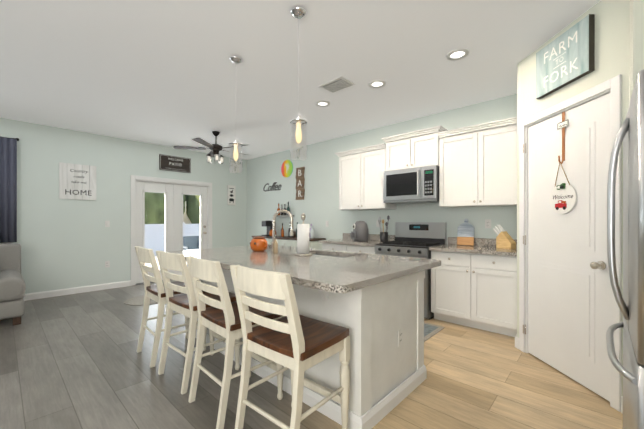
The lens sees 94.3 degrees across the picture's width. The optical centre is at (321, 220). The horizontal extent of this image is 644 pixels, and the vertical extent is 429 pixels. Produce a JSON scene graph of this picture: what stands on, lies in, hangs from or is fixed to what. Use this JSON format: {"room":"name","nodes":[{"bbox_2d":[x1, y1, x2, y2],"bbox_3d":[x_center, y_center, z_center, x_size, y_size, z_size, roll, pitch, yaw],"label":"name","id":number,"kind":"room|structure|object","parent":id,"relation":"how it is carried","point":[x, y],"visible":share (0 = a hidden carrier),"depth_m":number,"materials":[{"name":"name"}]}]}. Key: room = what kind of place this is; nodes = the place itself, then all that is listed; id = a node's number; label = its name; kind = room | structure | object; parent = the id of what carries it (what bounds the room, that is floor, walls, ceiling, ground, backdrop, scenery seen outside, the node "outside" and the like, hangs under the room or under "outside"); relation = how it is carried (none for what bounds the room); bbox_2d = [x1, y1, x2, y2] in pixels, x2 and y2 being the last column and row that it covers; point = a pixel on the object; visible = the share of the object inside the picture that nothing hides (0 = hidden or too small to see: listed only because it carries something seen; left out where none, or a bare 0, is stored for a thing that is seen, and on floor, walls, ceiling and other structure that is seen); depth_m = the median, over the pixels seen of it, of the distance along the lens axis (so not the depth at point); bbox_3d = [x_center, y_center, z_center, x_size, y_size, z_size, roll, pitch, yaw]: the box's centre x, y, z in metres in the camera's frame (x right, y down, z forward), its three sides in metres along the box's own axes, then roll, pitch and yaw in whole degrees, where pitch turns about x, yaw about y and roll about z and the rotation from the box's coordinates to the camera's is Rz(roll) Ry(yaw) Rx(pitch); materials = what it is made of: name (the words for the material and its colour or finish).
{"room":"kitchen","nodes":[
{"label":"kitchen","id":0,"kind":"room"},
{"bbox_2d":[0,117,246,293],"bbox_3d":[-4.666,-0.151,4.658,0.120,2.780,8.240,0,0,43],"label":"wall","id":1,"kind":"structure","parent":0,"point":[67,243],"depth_m":5.21,"materials":[{"name":"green paint"}]},
{"bbox_2d":[0,136,18,243],"bbox_3d":[-5.202,-0.252,3.864,0.171,1.984,1.808,0,0,43],"label":"curtain","id":2,"kind":"object","parent":1,"relation":"attached to","point":[8,190],"visible":0.85,"depth_m":4.41,"materials":[{"name":"blue fabric"}]},
{"bbox_2d":[23,280,130,300],"bbox_3d":[-5.485,1.188,3.678,0.014,0.105,5.445,0,0,43],"label":"baseboard","id":3,"kind":"structure","parent":1,"relation":"attached to","point":[51,293],"depth_m":5.07,"materials":[{"name":"white paint"}]},
{"bbox_2d":[59,162,95,199],"bbox_3d":[-4.159,-0.661,5.101,0.016,0.600,0.496,0,0,43],"label":"sign","id":4,"kind":"object","parent":1,"relation":"attached to","point":[77,181],"visible":1,"depth_m":5.09,"materials":[{"name":"white wood"}]},
{"bbox_2d":[105,261,109,267],"bbox_3d":[-3.884,0.788,5.407,0.008,0.114,0.070,0,0,43],"label":"outlet","id":5,"kind":"object","parent":1,"relation":"attached to","point":[107,263],"visible":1,"depth_m":5.41,"materials":[{"name":"white plastic"}]},
{"bbox_2d":[105,221,109,226],"bbox_3d":[-3.883,0.059,5.405,0.011,0.114,0.070,0,0,43],"label":"light switch","id":6,"kind":"object","parent":1,"relation":"attached to","point":[107,223],"visible":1,"depth_m":5.40,"materials":[{"name":"white plastic"}]},
{"bbox_2d":[130,175,211,285],"bbox_3d":[-3.123,0.185,6.310,0.138,2.105,1.630,0,0,43],"label":"door frame","id":7,"kind":"structure","parent":1,"relation":"attached to","point":[134,178],"depth_m":5.89,"materials":[{"name":"white paint"}]},
{"bbox_2d":[136,181,206,282],"bbox_3d":[-3.105,0.223,6.294,0.125,1.990,1.440,0,0,43],"label":"patio door","id":8,"kind":"structure","parent":1,"relation":"in","point":[173,215],"depth_m":6.26,"materials":[{"name":"white paint"}]},
{"bbox_2d":[159,154,190,172],"bbox_3d":[-3.073,-1.190,6.269,0.019,0.315,0.630,0,0,43],"label":"welcome sign","id":9,"kind":"object","parent":1,"relation":"attached to","point":[173,163],"visible":1,"depth_m":6.25,"materials":[{"name":"black wood"}]},
{"bbox_2d":[227,185,235,204],"bbox_3d":[-2.188,-0.614,7.222,0.022,0.480,0.210,0,0,43],"label":"sign","id":10,"kind":"object","parent":1,"relation":"attached to","point":[231,194],"visible":1,"depth_m":7.21,"materials":[{"name":"white wood"}]},
{"bbox_2d":[0,0,599,159],"bbox_3d":[-1.872,-1.588,2.066,7.740,0.100,8.240,0,0,43],"label":"ceiling","id":11,"kind":"structure","parent":0,"point":[164,72],"depth_m":2.91,"materials":[{"name":"white paint"}]},
{"bbox_2d":[173,131,247,163],"bbox_3d":[-1.807,-1.251,5.225,1.324,0.580,1.260,0,0,43],"label":"ceiling fan","id":12,"kind":"object","parent":11,"relation":"hanging from","point":[215,148],"visible":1,"depth_m":5.12,"materials":[{"name":"brown metal"}]},
{"bbox_2d":[229,55,242,172],"bbox_3d":[-0.818,-0.998,2.835,0.133,1.080,0.132,0,0,43],"label":"pendant light","id":13,"kind":"object","parent":11,"relation":"hanging from","point":[235,60],"visible":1,"depth_m":2.81,"materials":[{"name":"glass"}]},
{"bbox_2d":[290,5,307,159],"bbox_3d":[-0.171,-0.998,2.195,0.133,1.080,0.132,0,0,43],"label":"pendant light","id":14,"kind":"object","parent":11,"relation":"hanging from","point":[298,12],"visible":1,"depth_m":2.18,"materials":[{"name":"glass"}]},
{"bbox_2d":[315,100,329,106],"bbox_3d":[0.011,-1.534,3.921,0.195,0.012,0.195,0,0,7],"label":"recessed light","id":15,"kind":"object","parent":11,"relation":"in","point":[322,102],"depth_m":3.90,"materials":[{"name":"white plastic"}]},
{"bbox_2d":[318,76,355,93],"bbox_3d":[0.169,-1.530,3.385,0.340,0.018,0.250,0,0,43],"label":"ceiling vent","id":16,"kind":"object","parent":11,"relation":"in","point":[337,84],"visible":1,"depth_m":3.36,"materials":[{"name":"white plastic"}]},
{"bbox_2d":[368,80,385,87],"bbox_3d":[0.620,-1.533,3.356,0.195,0.012,0.195,0,0,7],"label":"recessed light","id":17,"kind":"object","parent":11,"relation":"in","point":[374,83],"depth_m":3.34,"materials":[{"name":"white plastic"}]},
{"bbox_2d":[446,48,468,60],"bbox_3d":[1.251,-1.533,2.757,0.195,0.012,0.195,0,0,7],"label":"recessed light","id":18,"kind":"object","parent":11,"relation":"in","point":[459,52],"depth_m":2.74,"materials":[{"name":"white plastic"}]},
{"bbox_2d":[0,280,622,428],"bbox_3d":[-1.872,1.292,2.069,7.740,0.100,8.240,0,0,43],"label":"floor","id":19,"kind":"structure","parent":0,"point":[74,361],"depth_m":2.27,"materials":[{"name":"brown wood"}]},
{"bbox_2d":[0,243,25,324],"bbox_3d":[-4.702,0.721,3.097,1.110,1.040,2.280,0,0,43],"label":"sofa","id":20,"kind":"object","parent":19,"relation":"on","point":[12,291],"visible":1,"depth_m":3.55,"materials":[{"name":"fabric"}]},
{"bbox_2d":[124,295,156,305],"bbox_3d":[-2.714,1.235,4.691,0.660,0.008,0.660,0,0,43],"label":"door mat","id":21,"kind":"object","parent":19,"relation":"on","point":[137,301],"visible":0.5,"depth_m":4.55,"materials":[{"name":"grey fabric"}]},
{"bbox_2d":[134,246,206,367],"bbox_3d":[-1.432,0.741,2.840,0.470,1.000,0.520,0,0,45],"label":"stool","id":22,"kind":"object","parent":19,"relation":"on","point":[156,292],"visible":0.58,"depth_m":2.65,"materials":[{"name":"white wood"}]},
{"bbox_2d":[156,251,240,394],"bbox_3d":[-1.008,0.742,2.454,0.470,1.000,0.520,0,0,41],"label":"stool","id":23,"kind":"object","parent":19,"relation":"on","point":[184,303],"visible":0.65,"depth_m":2.30,"materials":[{"name":"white wood"}]},
{"bbox_2d":[186,256,284,428],"bbox_3d":[-0.596,0.742,2.065,0.470,1.000,0.520,0,0,45],"label":"stool","id":24,"kind":"object","parent":19,"relation":"on","point":[222,317],"visible":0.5,"depth_m":1.91,"materials":[{"name":"white wood"}]},
{"bbox_2d":[252,235,325,248],"bbox_3d":[-0.756,0.788,6.178,1.850,0.900,0.448,0,0,43],"label":"sideboard","id":25,"kind":"object","parent":19,"relation":"on","point":[314,243],"visible":0.23,"depth_m":5.78,"materials":[{"name":"paint"}]},
{"bbox_2d":[262,220,271,235],"bbox_3d":[-1.198,0.164,6.648,0.150,0.345,0.240,0,0,43],"label":"coffee maker","id":26,"kind":"object","parent":25,"relation":"on","point":[268,223],"depth_m":6.58,"materials":[{"name":"black plastic"}]},
{"bbox_2d":[267,229,276,235],"bbox_3d":[-1.061,0.262,6.444,0.160,0.150,0.156,0,0,43],"label":"bottle","id":27,"kind":"object","parent":25,"relation":"on","point":[269,231],"depth_m":6.43,"materials":[{"name":"orange glass"}]},
{"bbox_2d":[281,223,283,236],"bbox_3d":[-0.839,0.195,6.349,0.069,0.282,0.192,0,0,-8],"label":"bottle","id":28,"kind":"object","parent":25,"relation":"on","point":[282,230],"depth_m":6.26,"materials":[{"name":"brown glass"}]},
{"bbox_2d":[288,222,297,237],"bbox_3d":[-0.593,0.185,6.058,0.199,0.302,0.237,0,0,19],"label":"bottle","id":29,"kind":"object","parent":25,"relation":"on","point":[295,232],"depth_m":6.03,"materials":[{"name":"black glass"}]},
{"bbox_2d":[310,223,313,237],"bbox_3d":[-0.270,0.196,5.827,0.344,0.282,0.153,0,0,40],"label":"bottle","id":30,"kind":"object","parent":25,"relation":"on","point":[311,229],"depth_m":5.69,"materials":[{"name":"white plastic"}]},
{"bbox_2d":[230,265,349,428],"bbox_3d":[-0.171,0.743,1.678,0.470,1.000,0.520,0,0,40],"label":"stool","id":31,"kind":"object","parent":19,"relation":"on","point":[295,343],"visible":1,"depth_m":1.57,"materials":[{"name":"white wood"}]},
{"bbox_2d":[186,253,426,428],"bbox_3d":[-0.305,0.805,2.758,2.208,0.874,1.182,0,0,43],"label":"kitchen island","id":32,"kind":"object","parent":19,"relation":"on","point":[374,303],"depth_m":1.96,"materials":[{"name":"white wood"}]},
{"bbox_2d":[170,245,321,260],"bbox_3d":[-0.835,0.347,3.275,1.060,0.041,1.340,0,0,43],"label":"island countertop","id":33,"kind":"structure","parent":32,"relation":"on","point":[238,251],"depth_m":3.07,"materials":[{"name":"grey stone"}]},
{"bbox_2d":[249,236,267,250],"bbox_3d":[-0.668,0.248,3.229,0.237,0.155,0.190,0,0,43],"label":"jar","id":34,"kind":"object","parent":33,"relation":"on","point":[258,243],"visible":1,"depth_m":3.17,"materials":[{"name":"orange ceramic"}]},
{"bbox_2d":[273,235,277,252],"bbox_3d":[-0.467,0.234,3.016,0.071,0.184,0.041,0,0,43],"label":"soap dispenser","id":35,"kind":"object","parent":33,"relation":"on","point":[275,246],"visible":1,"depth_m":3.00,"materials":[{"name":"beige plastic"}]},
{"bbox_2d":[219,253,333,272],"bbox_3d":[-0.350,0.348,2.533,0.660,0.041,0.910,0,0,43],"label":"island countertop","id":36,"kind":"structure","parent":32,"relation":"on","point":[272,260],"depth_m":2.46,"materials":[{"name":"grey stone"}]},
{"bbox_2d":[294,213,311,255],"bbox_3d":[-0.178,0.127,2.836,0.170,0.398,0.170,0,0,43],"label":"paper towel holder","id":37,"kind":"object","parent":36,"relation":"on","point":[303,239],"visible":1,"depth_m":2.79,"materials":[{"name":"white paper"}]},
{"bbox_2d":[258,253,440,292],"bbox_3d":[0.294,0.348,2.228,0.700,0.041,1.340,0,0,43],"label":"island countertop","id":38,"kind":"structure","parent":32,"relation":"on","point":[343,274],"depth_m":1.97,"materials":[{"name":"grey stone"}]},
{"bbox_2d":[319,233,394,253],"bbox_3d":[0.567,0.732,4.820,1.085,1.014,0.640,0,0,43],"label":"base cabinet","id":39,"kind":"object","parent":19,"relation":"on","point":[347,243],"visible":0.23,"depth_m":4.67,"materials":[{"name":"white wood"}]},
{"bbox_2d":[350,221,368,240],"bbox_3d":[0.605,0.162,4.783,0.265,0.325,0.300,0,0,43],"label":"air fryer","id":40,"kind":"object","parent":39,"relation":"on","point":[360,232],"visible":1,"depth_m":4.70,"materials":[{"name":"grey plastic"}]},
{"bbox_2d":[378,215,389,241],"bbox_3d":[0.957,0.121,4.607,0.170,0.406,0.135,0,0,43],"label":"utensil crock","id":41,"kind":"object","parent":39,"relation":"on","point":[383,236],"visible":1,"depth_m":4.58,"materials":[{"name":"black plastic"}]},
{"bbox_2d":[375,222,446,319],"bbox_3d":[1.212,0.632,4.144,0.756,1.215,0.714,0,0,43],"label":"steel gas range","id":42,"kind":"object","parent":19,"relation":"on","point":[416,239],"visible":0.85,"depth_m":4.12,"materials":[{"name":"grey metal"}]},
{"bbox_2d":[424,322,444,341],"bbox_3d":[0.939,1.236,3.527,0.800,0.008,0.560,0,0,43],"label":"area rug","id":43,"kind":"object","parent":19,"relation":"on","point":[430,330],"visible":0.29,"depth_m":3.38,"materials":[{"name":"grey fabric"}]},
{"bbox_2d":[429,237,516,336],"bbox_3d":[1.883,0.734,3.600,0.944,1.014,0.640,0,0,43],"label":"base cabinet","id":44,"kind":"object","parent":19,"relation":"on","point":[475,286],"visible":0.83,"depth_m":3.38,"materials":[{"name":"white wood"}]},
{"bbox_2d":[457,219,473,245],"bbox_3d":[1.892,0.147,3.933,0.200,0.351,0.103,0,0,35],"label":"cutting board","id":45,"kind":"object","parent":44,"relation":"on","point":[465,233],"visible":1,"depth_m":3.92,"materials":[{"name":"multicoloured wood"}]},
{"bbox_2d":[493,225,515,248],"bbox_3d":[2.129,0.187,3.500,0.100,0.278,0.223,0,0,-27],"label":"knife block","id":46,"kind":"object","parent":44,"relation":"on","point":[504,240],"visible":1,"depth_m":3.46,"materials":[{"name":"brown wood"}]},
{"bbox_2d":[606,69,643,428],"bbox_3d":[1.676,0.351,1.118,0.885,1.785,0.910,0,0,43],"label":"fridge","id":47,"kind":"object","parent":19,"relation":"on","point":[630,135],"visible":1,"depth_m":1.24,"materials":[{"name":"silver metal"}]},
{"bbox_2d":[247,93,516,245],"bbox_3d":[0.932,-0.151,5.004,7.620,2.780,0.120,0,0,43],"label":"wall","id":48,"kind":"structure","parent":0,"point":[318,206],"depth_m":5.50,"materials":[{"name":"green paint"}]},
{"bbox_2d":[263,182,280,191],"bbox_3d":[-1.140,-0.774,6.832,0.655,0.189,0.008,0,0,43],"label":"script sign","id":49,"kind":"object","parent":48,"relation":"attached to","point":[274,183],"visible":1,"depth_m":6.79,"materials":[{"name":"grey metal"}]},
{"bbox_2d":[273,202,293,216],"bbox_3d":[-0.831,-0.244,6.463,0.550,0.313,0.131,0,0,43],"label":"bar shelf","id":50,"kind":"object","parent":48,"relation":"attached to","point":[283,214],"visible":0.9,"depth_m":6.42,"materials":[{"name":"grey wood"}]},
{"bbox_2d":[281,160,292,176],"bbox_3d":[-0.759,-1.128,6.474,0.380,0.380,0.011,0,0,43],"label":"sign","id":51,"kind":"object","parent":48,"relation":"attached to","point":[287,168],"visible":0.98,"depth_m":6.46,"materials":[{"name":"multicoloured paint"}]},
{"bbox_2d":[296,167,304,199],"bbox_3d":[-0.456,-0.767,6.183,0.260,0.666,0.026,0,0,43],"label":"sign","id":52,"kind":"object","parent":48,"relation":"attached to","point":[300,179],"visible":0.98,"depth_m":6.17,"materials":[{"name":"brown wood"}]},
{"bbox_2d":[335,143,396,209],"bbox_3d":[0.697,-0.662,4.870,0.953,0.963,0.388,0,0,43],"label":"upper cabinet","id":53,"kind":"object","parent":48,"relation":"attached to","point":[362,170],"visible":0.9,"depth_m":4.72,"materials":[{"name":"white wood"}]},
{"bbox_2d":[381,125,446,170],"bbox_3d":[1.333,-0.973,4.273,0.876,0.501,0.398,0,0,43],"label":"upper cabinet","id":54,"kind":"object","parent":48,"relation":"attached to","point":[414,149],"visible":0.77,"depth_m":4.13,"materials":[{"name":"white wood"}]},
{"bbox_2d":[383,165,438,203],"bbox_3d":[1.308,-0.489,4.247,0.770,0.458,0.471,0,0,43],"label":"over-the-range microwave","id":55,"kind":"object","parent":54,"relation":"attached to","point":[412,185],"visible":0.98,"depth_m":4.07,"materials":[{"name":"silver metal"}]},
{"bbox_2d":[438,117,516,207],"bbox_3d":[1.970,-0.661,3.690,0.937,0.963,0.388,0,0,43],"label":"upper cabinet","id":56,"kind":"object","parent":48,"relation":"attached to","point":[477,165],"visible":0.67,"depth_m":3.57,"materials":[{"name":"white wood"}]},
{"bbox_2d":[485,219,490,227],"bbox_3d":[2.120,0.040,3.815,0.070,0.114,0.008,0,0,43],"label":"electrical outlet","id":57,"kind":"object","parent":48,"relation":"attached to","point":[487,223],"visible":1,"depth_m":3.81,"materials":[{"name":"white plastic"}]},
{"bbox_2d":[517,0,629,396],"bbox_3d":[1.980,-0.148,2.398,0.100,2.780,1.060,0,0,-2],"label":"wall","id":58,"kind":"structure","parent":0,"point":[612,38],"depth_m":2.10,"materials":[{"name":"white paint"}]},
{"bbox_2d":[536,14,594,98],"bbox_3d":[1.908,-1.268,2.374,0.044,0.400,0.500,0,0,-2],"label":"sign","id":59,"kind":"object","parent":58,"relation":"attached to","point":[567,57],"visible":1,"depth_m":2.31,"materials":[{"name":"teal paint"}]},
{"bbox_2d":[523,93,609,400],"bbox_3d":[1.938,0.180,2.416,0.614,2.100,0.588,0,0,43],"label":"pantry door","id":60,"kind":"structure","parent":58,"relation":"in","point":[568,300],"depth_m":2.31,"materials":[{"name":"white paint"}]},
{"bbox_2d":[549,111,576,213],"bbox_3d":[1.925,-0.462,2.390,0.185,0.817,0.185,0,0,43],"label":"door sign","id":61,"kind":"object","parent":60,"relation":"hanging from","point":[563,198],"visible":1,"depth_m":2.38,"materials":[{"name":"white wood"}]},
{"bbox_2d":[519,74,621,411],"bbox_3d":[1.971,0.146,2.408,0.116,2.192,0.934,0,0,-2],"label":"door frame","id":62,"kind":"structure","parent":58,"relation":"attached to","point":[614,85],"depth_m":2.06,"materials":[{"name":"white paint"}]},
{"bbox_2d":[630,0,643,99],"bbox_3d":[2.155,-0.147,1.506,0.830,2.780,0.250,0,0,43],"label":"wall","id":63,"kind":"structure","parent":0,"point":[636,36],"depth_m":1.69,"materials":[{"name":"beige paint"}]},
{"label":"outside","id":64,"kind":"structure","parent":0,"visible":0},
{"bbox_2d":[145,256,186,269],"bbox_3d":[-14.646,1.412,15.958,29.879,0.130,55.000,0,0,43],"label":"ground","id":65,"kind":"structure","parent":64,"point":[148,264],"depth_m":9.23,"materials":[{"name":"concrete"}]},
{"bbox_2d":[145,222,199,255],"bbox_3d":[-7.662,0.713,10.164,0.200,1.280,28.000,0,0,43],"label":"fence","id":66,"kind":"object","parent":65,"relation":"on","point":[157,229],"depth_m":11.61,"materials":[{"name":"plastic"}]},
{"bbox_2d":[145,192,199,223],"bbox_3d":[-11.049,-2.653,15.576,9.156,8.821,34.416,0,0,43],"label":"trees","id":67,"kind":"object","parent":65,"relation":"on","point":[152,210],"depth_m":13.55,"materials":[{"name":"green plant"}]},
{"bbox_2d":[183,236,199,265],"bbox_3d":[-3.537,0.895,8.215,0.600,0.920,0.570,0,0,43],"label":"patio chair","id":68,"kind":"object","parent":65,"relation":"on","point":[189,244],"depth_m":8.41,"materials":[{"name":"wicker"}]}
]}

